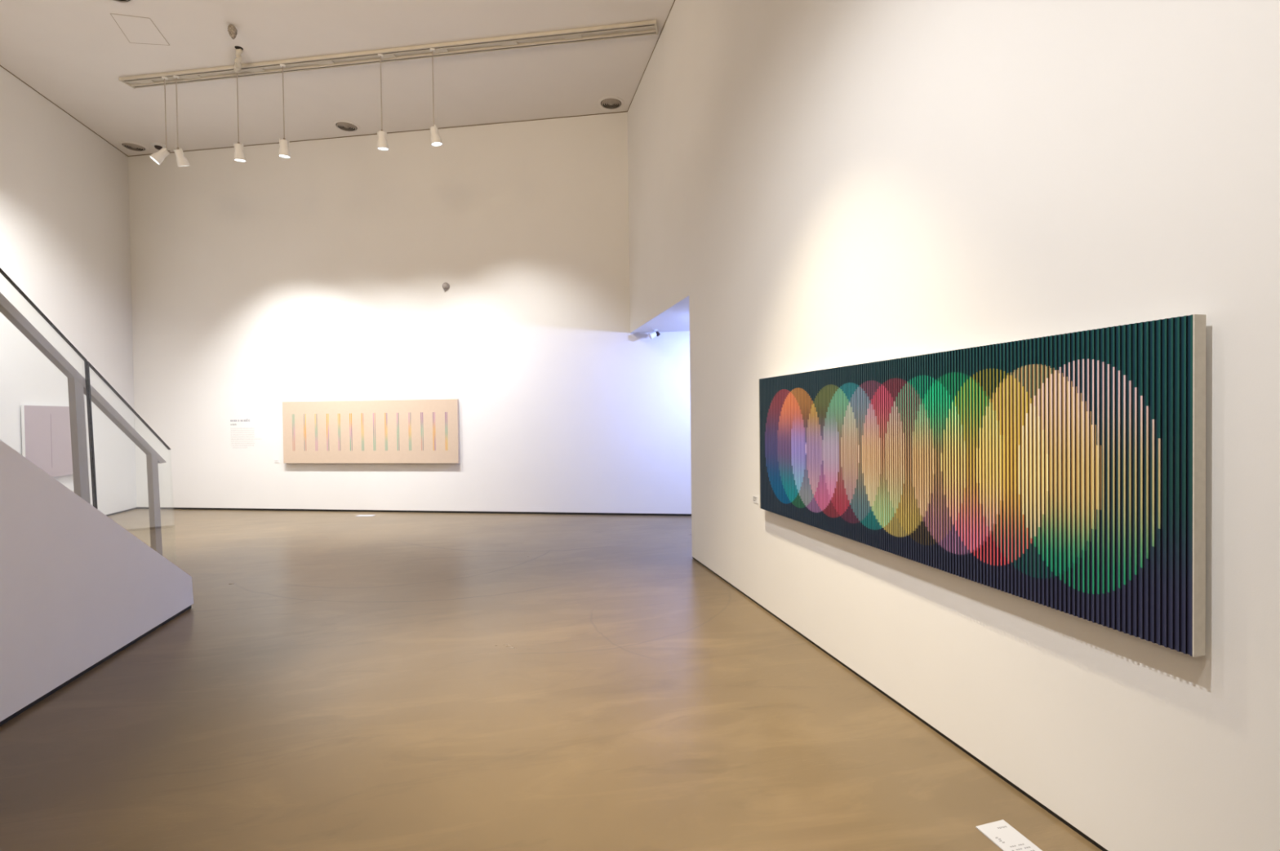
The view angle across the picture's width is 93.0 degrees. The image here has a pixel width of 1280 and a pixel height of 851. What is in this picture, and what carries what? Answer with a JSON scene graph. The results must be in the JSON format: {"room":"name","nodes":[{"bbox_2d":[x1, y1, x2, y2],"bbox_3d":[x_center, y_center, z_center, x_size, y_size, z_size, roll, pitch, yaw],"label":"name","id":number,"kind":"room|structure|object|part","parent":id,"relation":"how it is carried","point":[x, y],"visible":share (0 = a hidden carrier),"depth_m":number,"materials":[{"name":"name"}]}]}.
{"room":"museum","nodes":[
{"label":"museum","id":0,"kind":"room"},
{"bbox_2d":[0,66,136,515],"bbox_3d":[-7.363,-1.604,2.373,0.200,6.453,18.043,-1,1,-13],"label":"wall","id":1,"kind":"structure","parent":0,"point":[64,211],"depth_m":9.46,"materials":[{"name":"white paint"}]},
{"bbox_2d":[21,405,72,477],"bbox_3d":[-8.780,0.239,9.057,0.058,1.060,1.120,-1,1,-13],"label":"painting","id":2,"kind":"object","parent":1,"relation":"attached to","point":[46,429],"visible":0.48,"depth_m":8.95,"materials":[{"name":"white paint"}]},
{"bbox_2d":[0,65,128,156],"bbox_3d":[-7.300,-4.825,2.343,0.006,0.012,18.033,-1,1,-13],"label":"trim","id":3,"kind":"structure","parent":1,"relation":"attached to","point":[0,65],"depth_m":9.37,"materials":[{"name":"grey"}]},
{"bbox_2d":[105,507,136,516],"bbox_3d":[-7.327,1.637,2.421,0.192,0.030,18.043,-1,1,-13],"label":"baseboard","id":4,"kind":"structure","parent":1,"relation":"attached to","point":[134,508],"depth_m":10.77,"materials":[{"name":"black"}]},
{"bbox_2d":[0,0,674,155],"bbox_3d":[-1.129,-5.013,4.450,14.400,0.150,19.700,-1,1,-13],"label":"ceiling","id":5,"kind":"structure","parent":0,"point":[73,53],"depth_m":8.34,"materials":[{"name":"white paint"}]},
{"bbox_2d":[110,0,136,4],"bbox_3d":[-5.965,-4.904,6.874,0.410,0.024,0.410,-1,1,-13],"label":"ceiling vent","id":6,"kind":"object","parent":5,"relation":"in","point":[122,2],"visible":1,"depth_m":7.03,"materials":[{"name":"black"}]},
{"bbox_2d":[118,141,148,151],"bbox_3d":[-8.954,-4.926,10.740,0.410,0.024,0.410,-1,1,-13],"label":"ceiling vent","id":7,"kind":"object","parent":5,"relation":"in","point":[133,146],"visible":1,"depth_m":10.71,"materials":[{"name":"white metal"}]},
{"bbox_2d":[110,13,169,45],"bbox_3d":[-6.234,-4.921,7.567,0.514,0.004,0.608,-1,1,-13],"label":"ceiling hatch","id":8,"kind":"object","parent":5,"relation":"attached to","point":[137,29],"visible":1,"depth_m":7.55,"materials":[{"name":"white paint"}]},
{"bbox_2d":[150,142,165,150],"bbox_3d":[-8.481,-4.905,10.698,0.220,0.078,0.220,-1,1,-13],"label":"ceiling camera","id":9,"kind":"object","parent":5,"relation":"attached to","point":[158,146],"visible":0.85,"depth_m":10.65,"materials":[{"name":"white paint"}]},
{"bbox_2d":[227,24,237,39],"bbox_3d":[-5.026,-4.852,7.487,0.099,0.170,0.102,-1,1,-13],"label":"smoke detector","id":10,"kind":"object","parent":5,"relation":"hanging from","point":[232,29],"visible":1,"depth_m":7.46,"materials":[{"name":"white plastic"}]},
{"bbox_2d":[233,45,243,73],"bbox_3d":[-5.381,-4.876,8.132,0.096,0.150,0.560,-1,1,-36],"label":"spotlight","id":11,"kind":"object","parent":5,"relation":"attached to","point":[237,68],"visible":1,"depth_m":8.05,"materials":[{"name":"white plastic"}]},
{"bbox_2d":[333,120,359,132],"bbox_3d":[-4.876,-4.966,10.091,0.410,0.024,0.410,-1,1,-13],"label":"ceiling vent","id":12,"kind":"object","parent":5,"relation":"in","point":[342,125],"visible":1,"depth_m":10.06,"materials":[{"name":"black"}]},
{"bbox_2d":[118,19,657,88],"bbox_3d":[-3.566,-4.941,8.135,7.643,0.047,0.225,-1,1,8],"label":"track","id":13,"kind":"object","parent":5,"relation":"attached to","point":[650,27],"visible":0.98,"depth_m":8.06,"materials":[{"name":"beige metal"}]},
{"bbox_2d":[149,75,170,164],"bbox_3d":[-6.722,-4.267,8.488,0.237,1.234,0.149,-1,1,-35],"label":"spotlight","id":14,"kind":"object","parent":13,"relation":"hanging from","point":[158,157],"visible":1,"depth_m":8.49,"materials":[{"name":"white paint"}]},
{"bbox_3d":[-6.654,-4.372,8.517,0.012,0.980,0.012,-1,1,9],"label":"cord","id":15,"kind":"part","parent":14,"relation":"part of","materials":[{"name":"beige plastic"}]},
{"bbox_2d":[173,75,190,166],"bbox_3d":[-6.462,-4.265,8.549,0.149,1.248,0.197,0,1,20],"label":"spotlight","id":16,"kind":"object","parent":13,"relation":"hanging from","point":[182,161],"visible":1,"depth_m":8.49,"materials":[{"name":"beige metal"}]},
{"bbox_3d":[-6.472,-4.374,8.491,0.012,0.980,0.012,-1,1,-36],"label":"cord","id":17,"kind":"part","parent":16,"relation":"part of","materials":[{"name":"beige plastic"}]},
{"bbox_2d":[233,73,246,162],"bbox_3d":[-5.532,-4.276,8.381,0.150,1.244,0.150,-1,1,-13],"label":"spotlight","id":18,"kind":"object","parent":13,"relation":"hanging from","point":[239,156],"visible":0.85,"depth_m":8.35,"materials":[{"name":"beige metal"}]},
{"bbox_3d":[-5.532,-4.383,8.353,0.012,0.980,0.012,-1,1,-36],"label":"cord","id":19,"kind":"part","parent":18,"relation":"part of","materials":[{"name":"beige plastic"}]},
{"bbox_2d":[278,63,290,158],"bbox_3d":[-4.854,-4.283,8.273,0.150,1.242,0.149,-1,1,-13],"label":"spotlight","id":20,"kind":"object","parent":13,"relation":"hanging from","point":[284,152],"visible":1,"depth_m":8.24,"materials":[{"name":"beige metal"}]},
{"bbox_3d":[-4.845,-4.390,8.252,0.012,0.980,0.012,-1,1,9],"label":"cord","id":21,"kind":"part","parent":20,"relation":"part of","materials":[{"name":"beige plastic"}]},
{"bbox_2d":[377,53,389,150],"bbox_3d":[-3.427,-4.296,8.075,0.150,1.244,0.152,-1,1,-13],"label":"spotlight","id":22,"kind":"object","parent":13,"relation":"hanging from","point":[382,144],"visible":1,"depth_m":8.03,"materials":[{"name":"beige metal"}]},
{"bbox_3d":[-3.428,-4.404,8.045,0.012,0.980,0.012,-1,1,-36],"label":"cord","id":23,"kind":"part","parent":22,"relation":"part of","materials":[{"name":"beige plastic"}]},
{"bbox_2d":[430,47,442,146],"bbox_3d":[-2.677,-4.303,7.959,0.155,1.245,0.149,-1,1,-13],"label":"spotlight","id":24,"kind":"object","parent":13,"relation":"hanging from","point":[436,140],"visible":1,"depth_m":7.93,"materials":[{"name":"beige metal"}]},
{"bbox_3d":[-2.704,-4.411,7.939,0.012,0.980,0.012,-1,1,-36],"label":"cord","id":25,"kind":"part","parent":24,"relation":"part of","materials":[{"name":"beige plastic"}]},
{"bbox_2d":[597,96,624,110],"bbox_3d":[-0.450,-5.009,9.451,0.410,0.024,0.410,-1,1,-13],"label":"ceiling vent","id":26,"kind":"object","parent":5,"relation":"in","point":[609,103],"visible":1,"depth_m":9.42,"materials":[{"name":"black"}]},
{"bbox_2d":[128,111,691,514],"bbox_3d":[-2.237,-1.786,10.180,14.777,6.448,0.200,-1,1,9],"label":"wall","id":27,"kind":"structure","parent":0,"point":[266,281],"depth_m":10.32,"materials":[{"name":"white paint"}]},
{"bbox_2d":[230,418,262,448],"bbox_3d":[-7.037,0.142,10.850,0.620,0.522,0.001,-1,1,9],"label":"wall text","id":28,"kind":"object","parent":27,"relation":"attached to","point":[247,419],"depth_m":10.86,"materials":[{"name":"grey paint"}]},
{"bbox_2d":[282,399,459,463],"bbox_3d":[-4.653,0.109,10.447,3.260,1.078,0.072,-1,1,9],"label":"painting","id":29,"kind":"object","parent":27,"relation":"attached to","point":[384,431],"visible":1,"depth_m":10.40,"materials":[{"name":"beige paint"}]},
{"bbox_2d":[128,111,626,156],"bbox_3d":[-4.790,-4.978,10.415,9.287,0.012,0.006,-1,1,9],"label":"trim","id":30,"kind":"structure","parent":27,"relation":"attached to","point":[623,111],"depth_m":10.28,"materials":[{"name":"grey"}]},
{"bbox_2d":[136,506,691,516],"bbox_3d":[-2.197,1.454,10.233,14.777,0.035,0.192,-1,1,9],"label":"baseboard","id":31,"kind":"structure","parent":27,"relation":"attached to","point":[137,508],"depth_m":10.35,"materials":[{"name":"black"}]},
{"bbox_2d":[442,282,449,290],"bbox_3d":[-3.269,-2.338,10.195,0.120,0.135,0.066,-1,1,9],"label":"wall sensor","id":32,"kind":"object","parent":27,"relation":"attached to","point":[446,286],"visible":1,"depth_m":10.19,"materials":[{"name":"grey plastic"}]},
{"bbox_2d":[0,509,1102,850],"bbox_3d":[-1.049,1.619,4.550,14.400,0.150,19.700,-1,1,-13],"label":"floor","id":33,"kind":"structure","parent":0,"point":[329,681],"depth_m":3.25,"materials":[{"name":"concrete"}]},
{"bbox_2d":[0,267,193,726],"bbox_3d":[-4.514,-0.302,-0.566,3.900,3.930,10.962,-1,1,-13],"label":"staircase","id":34,"kind":"structure","parent":33,"relation":"on","point":[77,588],"depth_m":3.75,"materials":[{"name":"paint"}]},
{"bbox_3d":[-3.725,0.268,4.043,0.038,1.201,0.145,-1,1,-13],"label":"post","id":35,"kind":"part","parent":34,"relation":"part of","materials":[{"name":"beige metal"}]},
{"bbox_3d":[-3.493,-0.993,2.976,0.040,2.656,4.222,-1,1,-13],"label":"handrail","id":36,"kind":"part","parent":34,"relation":"part of","materials":[{"name":"beige metal"}]},
{"bbox_3d":[-3.923,0.813,4.918,0.038,1.190,0.145,-1,1,-13],"label":"post","id":37,"kind":"part","parent":34,"relation":"part of","materials":[{"name":"beige metal"}]},
{"bbox_2d":[355,515,375,516],"bbox_3d":[-4.559,1.500,10.091,0.280,0.006,0.120,-1,1,3],"label":"notice","id":38,"kind":"object","parent":33,"relation":"on","point":[358,515],"visible":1,"depth_m":10.08,"materials":[{"name":"grey paper"}]},
{"bbox_2d":[975,820,1041,850],"bbox_3d":[1.392,1.548,2.207,0.133,0.005,0.317,-1,1,-13],"label":"notice","id":39,"kind":"object","parent":33,"relation":"on","point":[1006,838],"visible":1,"depth_m":2.28,"materials":[{"name":"grey paper"}]},
{"bbox_2d":[647,308,689,332],"bbox_3d":[2.408,-1.604,8.739,4.048,0.200,2.974,-1,1,-13],"label":"ceiling","id":40,"kind":"structure","parent":0,"point":[681,322],"depth_m":8.91,"materials":[{"name":"white paint"}]},
{"bbox_2d":[648,329,660,338],"bbox_3d":[0.224,-1.418,9.459,0.190,0.142,0.100,-1,1,-13],"label":"spotlight","id":41,"kind":"object","parent":40,"relation":"attached to","point":[652,335],"visible":1,"depth_m":9.43,"materials":[{"name":"white paint"}]},
{"bbox_2d":[627,0,1279,850],"bbox_3d":[1.629,-1.712,2.704,0.240,6.463,14.554,-1,1,-13],"label":"wall","id":42,"kind":"structure","parent":0,"point":[820,184],"depth_m":2.64,"materials":[{"name":"white paint"}]},
{"bbox_2d":[626,0,675,111],"bbox_3d":[1.471,-4.935,2.623,0.006,0.012,14.545,-1,1,-13],"label":"trim","id":43,"kind":"structure","parent":42,"relation":"attached to","point":[674,0],"depth_m":8.08,"materials":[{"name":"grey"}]},
{"bbox_2d":[752,495,758,503],"bbox_3d":[0.972,0.621,5.108,0.005,0.060,0.100,-1,1,-13],"label":"wall label","id":44,"kind":"object","parent":42,"relation":"attached to","point":[755,499],"visible":1,"depth_m":5.10,"materials":[{"name":"white paint"}]},
{"bbox_2d":[692,556,1107,850],"bbox_3d":[2.024,1.547,1.257,0.234,0.020,11.479,-1,1,-13],"label":"baseboard","id":45,"kind":"structure","parent":42,"relation":"attached to","point":[969,754],"depth_m":2.95,"materials":[{"name":"black"}]},
{"bbox_2d":[758,314,1206,657],"bbox_3d":[1.345,0.164,3.350,0.072,1.034,3.111,-1,1,-13],"label":"painting","id":46,"kind":"object","parent":42,"relation":"attached to","point":[1064,473],"visible":1,"depth_m":2.38,"materials":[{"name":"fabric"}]}
]}

